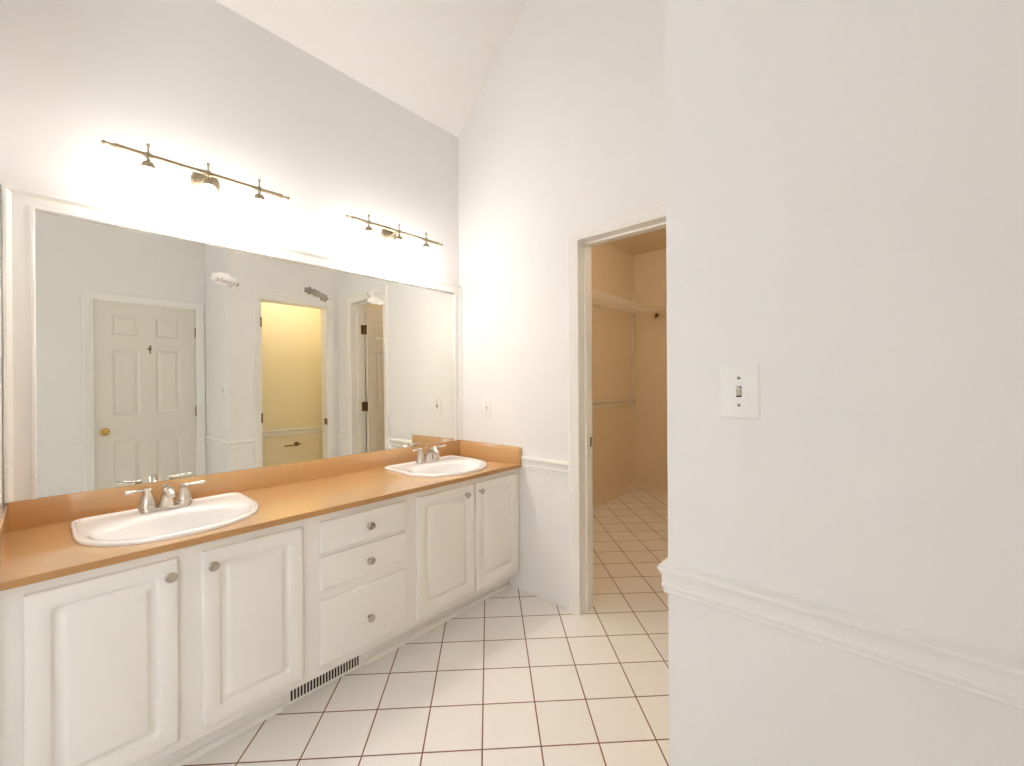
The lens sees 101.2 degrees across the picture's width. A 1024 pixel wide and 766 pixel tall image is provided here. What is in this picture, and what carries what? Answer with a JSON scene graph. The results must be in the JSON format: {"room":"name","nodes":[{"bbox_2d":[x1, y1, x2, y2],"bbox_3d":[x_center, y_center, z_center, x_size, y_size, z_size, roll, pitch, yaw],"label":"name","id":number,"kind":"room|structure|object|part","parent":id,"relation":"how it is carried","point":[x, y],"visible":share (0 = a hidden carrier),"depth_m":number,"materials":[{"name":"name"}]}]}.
{"room":"bathroom","nodes":[
{"label":"bathroom","id":0,"kind":"room"},
{"bbox_2d":[0,151,2,511],"bbox_3d":[-1.553,-0.508,1.185,0.582,3.572,0.120,0,0,42],"label":"wall","id":1,"kind":"structure","parent":0,"point":[1,429],"depth_m":1.39,"materials":[{"name":"paint"}]},
{"bbox_2d":[0,0,634,499],"bbox_3d":[-0.944,-0.245,2.377,0.100,3.037,7.090,0,0,42],"label":"wall","id":2,"kind":"structure","parent":0,"point":[198,82],"depth_m":1.95,"materials":[{"name":"paint"}]},
{"bbox_2d":[101,140,289,236],"bbox_3d":[-1.284,-0.807,1.767,0.210,0.256,0.638,0,0,42],"label":"vanity light","id":3,"kind":"object","parent":2,"relation":"attached to","point":[146,193],"visible":1,"depth_m":1.72,"materials":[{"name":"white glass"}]},
{"bbox_3d":[-1.387,-0.750,1.604,0.146,0.144,0.146,0,0,42],"label":"lamp shade","id":4,"kind":"part","parent":3,"relation":"part of","materials":[{"name":"white glass"}]},
{"bbox_3d":[-1.260,-0.751,1.746,0.146,0.144,0.146,0,0,42],"label":"lamp shade","id":5,"kind":"part","parent":3,"relation":"part of","materials":[{"name":"white glass"}]},
{"bbox_3d":[-1.134,-0.752,1.888,0.146,0.144,0.146,0,0,42],"label":"lamp shade","id":6,"kind":"part","parent":3,"relation":"part of","materials":[{"name":"white glass"}]},
{"bbox_2d":[1,184,461,502],"bbox_3d":[-1.036,-0.136,2.175,0.030,1.070,2.039,0,0,42],"label":"mirror","id":7,"kind":"object","parent":2,"relation":"attached to","point":[124,363],"visible":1,"depth_m":1.80,"materials":[{"name":"clear glass"}]},
{"bbox_2d":[210,272,238,286],"bbox_3d":[-1.293,-0.466,1.896,0.002,0.065,0.113,0,0,42],"label":"decal","id":8,"kind":"object","parent":7,"relation":"attached to","point":[220,278],"visible":1,"depth_m":1.89,"materials":[{"name":"white fabric"}]},
{"bbox_2d":[304,287,328,301],"bbox_3d":[-1.020,-0.464,2.200,0.004,0.069,0.126,0,0,42],"label":"decal","id":9,"kind":"object","parent":7,"relation":"attached to","point":[309,290],"visible":1,"depth_m":2.20,"materials":[{"name":"beige plastic"}]},
{"bbox_2d":[367,291,385,304],"bbox_3d":[-0.792,-0.495,2.456,0.004,0.077,0.122,0,0,42],"label":"decal","id":10,"kind":"object","parent":7,"relation":"attached to","point":[375,298],"visible":1,"depth_m":2.45,"materials":[{"name":"white fabric"}]},
{"bbox_2d":[3,440,459,531],"bbox_3d":[-1.036,0.449,2.178,0.020,0.098,2.039,0,0,42],"label":"backsplash","id":11,"kind":"structure","parent":2,"relation":"attached to","point":[25,514],"depth_m":1.84,"materials":[{"name":"orange laminate"}]},
{"bbox_2d":[346,214,442,273],"bbox_3d":[-0.675,-0.811,2.449,0.210,0.256,0.638,0,0,42],"label":"vanity light","id":12,"kind":"object","parent":2,"relation":"attached to","point":[368,250],"visible":1,"depth_m":2.40,"materials":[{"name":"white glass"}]},
{"bbox_3d":[-0.777,-0.754,2.287,0.146,0.144,0.146,0,0,42],"label":"lamp shade","id":13,"kind":"part","parent":12,"relation":"part of","materials":[{"name":"white glass"}]},
{"bbox_3d":[-0.651,-0.755,2.428,0.146,0.144,0.146,0,0,42],"label":"lamp shade","id":14,"kind":"part","parent":12,"relation":"part of","materials":[{"name":"white glass"}]},
{"bbox_3d":[-0.524,-0.756,2.570,0.146,0.144,0.146,0,0,42],"label":"lamp shade","id":15,"kind":"part","parent":12,"relation":"part of","materials":[{"name":"white glass"}]},
{"bbox_2d":[592,397,634,408],"bbox_3d":[0.618,0.220,4.036,0.022,0.086,2.480,0,0,42],"label":"cleat","id":16,"kind":"object","parent":2,"relation":"attached to","point":[605,403],"visible":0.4,"depth_m":4.55,"materials":[{"name":"white wood"}]},
{"bbox_2d":[592,289,663,316],"bbox_3d":[0.717,-0.666,3.894,0.365,0.287,2.594,0,0,42],"label":"wire shelf","id":17,"kind":"object","parent":2,"relation":"attached to","point":[599,292],"visible":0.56,"depth_m":4.29,"materials":[{"name":"white metal"}]},
{"bbox_2d":[593,484,667,506],"bbox_3d":[1.242,1.227,3.440,1.741,0.064,2.606,0,0,42],"label":"baseboard","id":18,"kind":"structure","parent":2,"relation":"attached to","point":[632,487],"depth_m":4.75,"materials":[{"name":"paint"}]},
{"bbox_2d":[632,294,633,412],"bbox_3d":[1.424,-0.343,4.948,0.014,1.400,0.024,0,0,42],"label":"upright","id":19,"kind":"object","parent":2,"relation":"attached to","point":[632,294],"visible":1,"depth_m":4.94,"materials":[{"name":"white metal"}]},
{"bbox_2d":[215,0,526,137],"bbox_3d":[-0.821,-2.351,0.503,2.797,1.462,4.480,0,0,42],"label":"ceiling","id":20,"kind":"structure","parent":0,"point":[434,59],"depth_m":2.39,"materials":[{"name":"white paint"}]},
{"bbox_2d":[183,489,668,765],"bbox_3d":[0.104,1.298,1.518,2.797,0.060,7.190,0,0,42],"label":"floor","id":21,"kind":"structure","parent":0,"point":[514,678],"depth_m":1.74,"materials":[{"name":"tile"}]},
{"bbox_2d":[0,468,519,765],"bbox_3d":[-0.820,0.896,1.988,0.590,0.755,2.039,0,0,42],"label":"vanity cabinet","id":22,"kind":"object","parent":21,"relation":"on","point":[166,658],"visible":1,"depth_m":1.43,"materials":[{"name":"white wood"}]},
{"bbox_3d":[-1.165,0.844,1.215,0.018,0.579,0.320,0,0,42],"label":"door","id":23,"kind":"part","parent":22,"relation":"part of","materials":[{"name":"white wood"}]},
{"bbox_3d":[-1.057,0.601,1.302,0.028,0.032,0.032,0,0,42],"label":"knob","id":24,"kind":"part","parent":22,"relation":"part of","materials":[{"name":"silver metal"}]},
{"bbox_3d":[-0.983,0.603,1.385,0.028,0.032,0.032,0,0,42],"label":"knob","id":25,"kind":"part","parent":22,"relation":"part of","materials":[{"name":"silver metal"}]},
{"bbox_3d":[-0.911,0.843,1.499,0.018,0.582,0.318,0,0,42],"label":"door","id":26,"kind":"part","parent":22,"relation":"part of","materials":[{"name":"white wood"}]},
{"bbox_2d":[0,440,521,590],"bbox_3d":[-0.829,0.458,1.993,0.577,0.120,2.039,0,0,42],"label":"countertop","id":27,"kind":"structure","parent":22,"relation":"on","point":[37,543],"depth_m":1.69,"materials":[{"name":"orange laminate"}]},
{"bbox_2d":[70,492,258,546],"bbox_3d":[-1.229,0.555,1.538,0.471,0.136,0.524,0,0,42],"label":"sink","id":28,"kind":"object","parent":27,"relation":"in","point":[129,527],"visible":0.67,"depth_m":1.55,"materials":[{"name":"ceramic"}]},
{"bbox_2d":[123,480,205,512],"bbox_3d":[-1.323,0.442,1.618,0.135,0.094,0.250,0,0,42],"label":"faucet","id":29,"kind":"object","parent":27,"relation":"on","point":[147,504],"visible":1,"depth_m":1.62,"materials":[{"name":"silver metal"}]},
{"bbox_3d":[-1.405,0.406,1.570,0.021,0.014,0.068,0,0,32],"label":"lever","id":30,"kind":"part","parent":29,"relation":"part of","materials":[{"name":"silver metal"}]},
{"bbox_3d":[-1.389,0.440,1.602,0.055,0.078,0.055,0,0,42],"label":"handle","id":31,"kind":"part","parent":29,"relation":"part of","materials":[{"name":"silver metal"}]},
{"bbox_3d":[-1.352,0.484,1.644,0.050,0.010,0.158,0,0,42],"label":"plate","id":32,"kind":"part","parent":29,"relation":"part of","materials":[{"name":"silver metal"}]},
{"bbox_3d":[-1.321,0.437,1.616,0.130,0.083,0.054,0,0,42],"label":"spout","id":33,"kind":"part","parent":29,"relation":"part of","materials":[{"name":"silver metal"}]},
{"bbox_3d":[-1.315,0.440,1.685,0.055,0.078,0.055,0,0,42],"label":"handle","id":34,"kind":"part","parent":29,"relation":"part of","materials":[{"name":"silver metal"}]},
{"bbox_3d":[-1.285,0.405,1.705,0.068,0.014,0.021,0,0,-39],"label":"lever","id":35,"kind":"part","parent":29,"relation":"part of","materials":[{"name":"silver metal"}]},
{"bbox_2d":[412,445,445,463],"bbox_3d":[-0.488,0.436,2.560,0.135,0.094,0.250,0,0,42],"label":"faucet","id":36,"kind":"object","parent":27,"relation":"on","point":[432,455],"visible":1,"depth_m":2.55,"materials":[{"name":"silver metal"}]},
{"bbox_3d":[-0.554,0.434,2.544,0.055,0.078,0.055,0,0,42],"label":"handle","id":37,"kind":"part","parent":36,"relation":"part of","materials":[{"name":"silver metal"}]},
{"bbox_3d":[-0.517,0.478,2.586,0.050,0.010,0.158,0,0,42],"label":"plate","id":38,"kind":"part","parent":36,"relation":"part of","materials":[{"name":"silver metal"}]},
{"bbox_3d":[-0.486,0.431,2.559,0.130,0.083,0.054,0,0,42],"label":"spout","id":39,"kind":"part","parent":36,"relation":"part of","materials":[{"name":"silver metal"}]},
{"bbox_3d":[-0.480,0.434,2.628,0.055,0.078,0.055,0,0,42],"label":"handle","id":40,"kind":"part","parent":36,"relation":"part of","materials":[{"name":"silver metal"}]},
{"bbox_2d":[384,455,486,476],"bbox_3d":[-0.401,0.549,2.463,0.471,0.136,0.524,0,0,42],"label":"sink","id":41,"kind":"object","parent":27,"relation":"in","point":[451,465],"visible":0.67,"depth_m":2.53,"materials":[{"name":"ceramic"}]},
{"bbox_2d":[282,653,364,707],"bbox_3d":[-0.781,1.237,1.774,0.006,0.074,0.350,0,0,42],"label":"air register","id":42,"kind":"object","parent":22,"relation":"attached to","point":[300,692],"visible":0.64,"depth_m":1.76,"materials":[{"name":"white metal"}]},
{"bbox_3d":[-0.688,1.263,1.872,0.014,0.019,2.003,0,0,42],"label":"shoe moulding","id":43,"kind":"part","parent":22,"relation":"part of","materials":[{"name":"white wood"}]},
{"bbox_3d":[-0.629,0.759,1.815,0.018,0.128,0.399,0,0,42],"label":"drawer","id":44,"kind":"part","parent":22,"relation":"part of","materials":[{"name":"white wood"}]},
{"bbox_3d":[-0.629,0.614,1.815,0.018,0.126,0.399,0,0,42],"label":"drawer","id":45,"kind":"part","parent":22,"relation":"part of","materials":[{"name":"white wood"}]},
{"bbox_3d":[-0.627,0.996,1.816,0.018,0.257,0.399,0,0,42],"label":"drawer","id":46,"kind":"part","parent":22,"relation":"part of","materials":[{"name":"white wood"}]},
{"bbox_3d":[-0.606,1.008,1.805,0.028,0.032,0.032,0,0,42],"label":"knob","id":47,"kind":"part","parent":22,"relation":"part of","materials":[{"name":"silver metal"}]},
{"bbox_3d":[-0.606,0.764,1.807,0.028,0.032,0.032,0,0,42],"label":"knob","id":48,"kind":"part","parent":22,"relation":"part of","materials":[{"name":"silver metal"}]},
{"bbox_3d":[-0.606,0.613,1.807,0.028,0.032,0.032,0,0,42],"label":"knob","id":49,"kind":"part","parent":22,"relation":"part of","materials":[{"name":"silver metal"}]},
{"bbox_3d":[-0.331,0.839,2.148,0.018,0.582,0.374,0,0,42],"label":"door","id":50,"kind":"part","parent":22,"relation":"part of","materials":[{"name":"white wood"}]},
{"bbox_3d":[-0.086,0.837,2.422,0.018,0.582,0.346,0,0,42],"label":"door","id":51,"kind":"part","parent":22,"relation":"part of","materials":[{"name":"white wood"}]},
{"bbox_2d":[458,0,665,609],"bbox_3d":[0.389,-0.868,2.350,1.930,4.267,0.127,0,0,42],"label":"wall","id":52,"kind":"structure","parent":0,"point":[566,130],"depth_m":2.45,"materials":[{"name":"paint"}]},
{"bbox_2d":[483,399,490,416],"bbox_3d":[-0.170,0.167,2.759,0.075,0.116,0.018,0,0,42],"label":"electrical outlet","id":53,"kind":"object","parent":52,"relation":"attached to","point":[486,403],"visible":1,"depth_m":2.75,"materials":[{"name":"plastic"}]},
{"bbox_2d":[521,456,567,475],"bbox_3d":[0.188,0.480,2.440,0.341,0.075,0.020,0,0,42],"label":"trim","id":54,"kind":"structure","parent":52,"relation":"attached to","point":[532,463],"depth_m":2.43,"materials":[{"name":"wood"}]},
{"bbox_2d":[567,202,665,615],"bbox_3d":[0.617,0.211,2.143,0.698,2.106,0.151,0,0,42],"label":"door frame","id":55,"kind":"structure","parent":52,"relation":"in","point":[580,240],"depth_m":2.30,"materials":[{"name":"wood"}]},
{"bbox_2d":[607,228,665,254],"bbox_3d":[1.251,-1.541,3.478,1.917,0.060,2.710,0,0,42],"label":"ceiling","id":56,"kind":"structure","parent":0,"point":[655,240],"depth_m":4.53,"materials":[{"name":"paint"}]},
{"bbox_2d":[634,249,667,488],"bbox_3d":[2.129,-0.132,4.453,1.917,2.770,0.100,0,0,42],"label":"wall","id":57,"kind":"structure","parent":0,"point":[650,281],"depth_m":4.85,"materials":[{"name":"paint"}]},
{"bbox_2d":[665,0,1023,765],"bbox_3d":[0.699,-0.642,0.822,0.767,3.813,0.100,0,0,42],"label":"wall","id":58,"kind":"structure","parent":0,"point":[845,178],"depth_m":0.81,"materials":[{"name":"paint"}]},
{"bbox_2d":[719,364,759,419],"bbox_3d":[0.499,0.019,0.926,0.081,0.121,0.018,0,0,42],"label":"light switch","id":59,"kind":"object","parent":58,"relation":"attached to","point":[739,383],"visible":1,"depth_m":0.93,"materials":[{"name":"plastic"}]},
{"bbox_2d":[657,557,1023,710],"bbox_3d":[0.716,0.478,0.849,0.786,0.075,0.191,0,0,42],"label":"trim","id":60,"kind":"structure","parent":58,"relation":"attached to","point":[998,678],"depth_m":0.79,"materials":[{"name":"wood"}]}
]}

